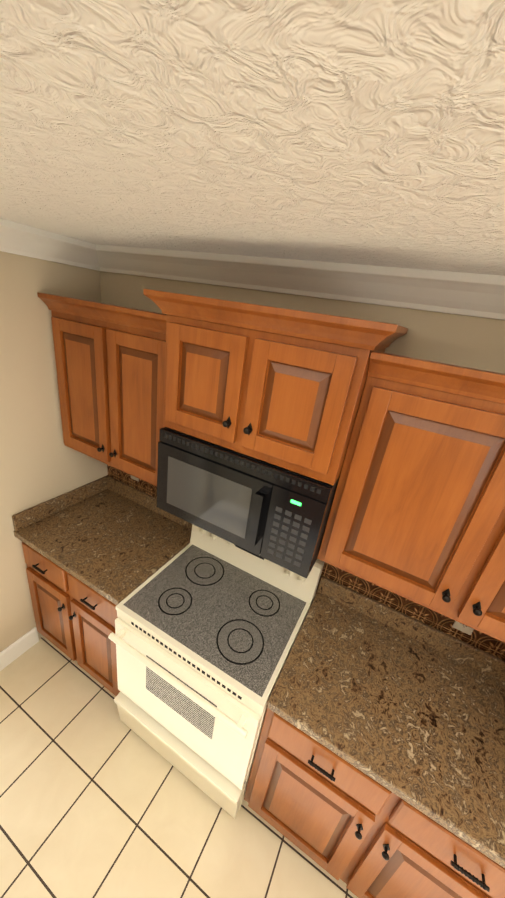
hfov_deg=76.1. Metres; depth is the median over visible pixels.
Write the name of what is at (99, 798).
floor
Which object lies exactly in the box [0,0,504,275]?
ceiling
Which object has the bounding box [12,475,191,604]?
countertop
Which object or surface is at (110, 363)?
upper cabinet
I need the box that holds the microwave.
[157,427,339,578]
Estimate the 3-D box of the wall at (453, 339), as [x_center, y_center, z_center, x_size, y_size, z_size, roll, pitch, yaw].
[-0.498,-0.685,1.784,9.220,4.200,0.120,19,25,23]
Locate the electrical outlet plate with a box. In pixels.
[452,621,473,634]
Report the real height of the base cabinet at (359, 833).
0.895 m
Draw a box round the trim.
[0,218,504,670]
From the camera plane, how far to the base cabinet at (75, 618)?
1.81 m
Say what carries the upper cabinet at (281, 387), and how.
attached to the wall at (453, 339)
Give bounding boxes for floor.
[0,636,357,897]
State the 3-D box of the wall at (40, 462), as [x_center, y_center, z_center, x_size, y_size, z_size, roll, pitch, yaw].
[-1.690,0.020,0.826,0.110,3.340,2.940,19,25,23]
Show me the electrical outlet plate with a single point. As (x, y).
(463, 628)
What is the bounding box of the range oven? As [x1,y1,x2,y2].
[108,524,323,818]
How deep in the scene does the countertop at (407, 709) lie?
1.24 m
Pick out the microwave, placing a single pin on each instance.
(277, 515)
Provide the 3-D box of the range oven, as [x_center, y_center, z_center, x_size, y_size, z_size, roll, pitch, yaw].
[-0.209,1.067,1.700,0.764,1.155,0.696,19,25,23]
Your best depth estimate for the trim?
1.30 m
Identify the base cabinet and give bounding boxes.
[22,542,119,695]
[244,708,504,897]
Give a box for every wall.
[0,251,107,651]
[100,271,504,597]
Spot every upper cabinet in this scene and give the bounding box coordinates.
[37,292,166,486]
[143,289,407,484]
[317,351,504,642]
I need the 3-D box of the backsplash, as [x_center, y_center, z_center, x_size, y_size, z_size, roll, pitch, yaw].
[0.101,0.469,1.771,2.556,0.472,0.007,19,25,23]
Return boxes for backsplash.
[107,465,504,660]
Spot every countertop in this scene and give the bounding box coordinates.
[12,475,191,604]
[267,576,504,867]
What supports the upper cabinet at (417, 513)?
attached to the wall at (453, 339)

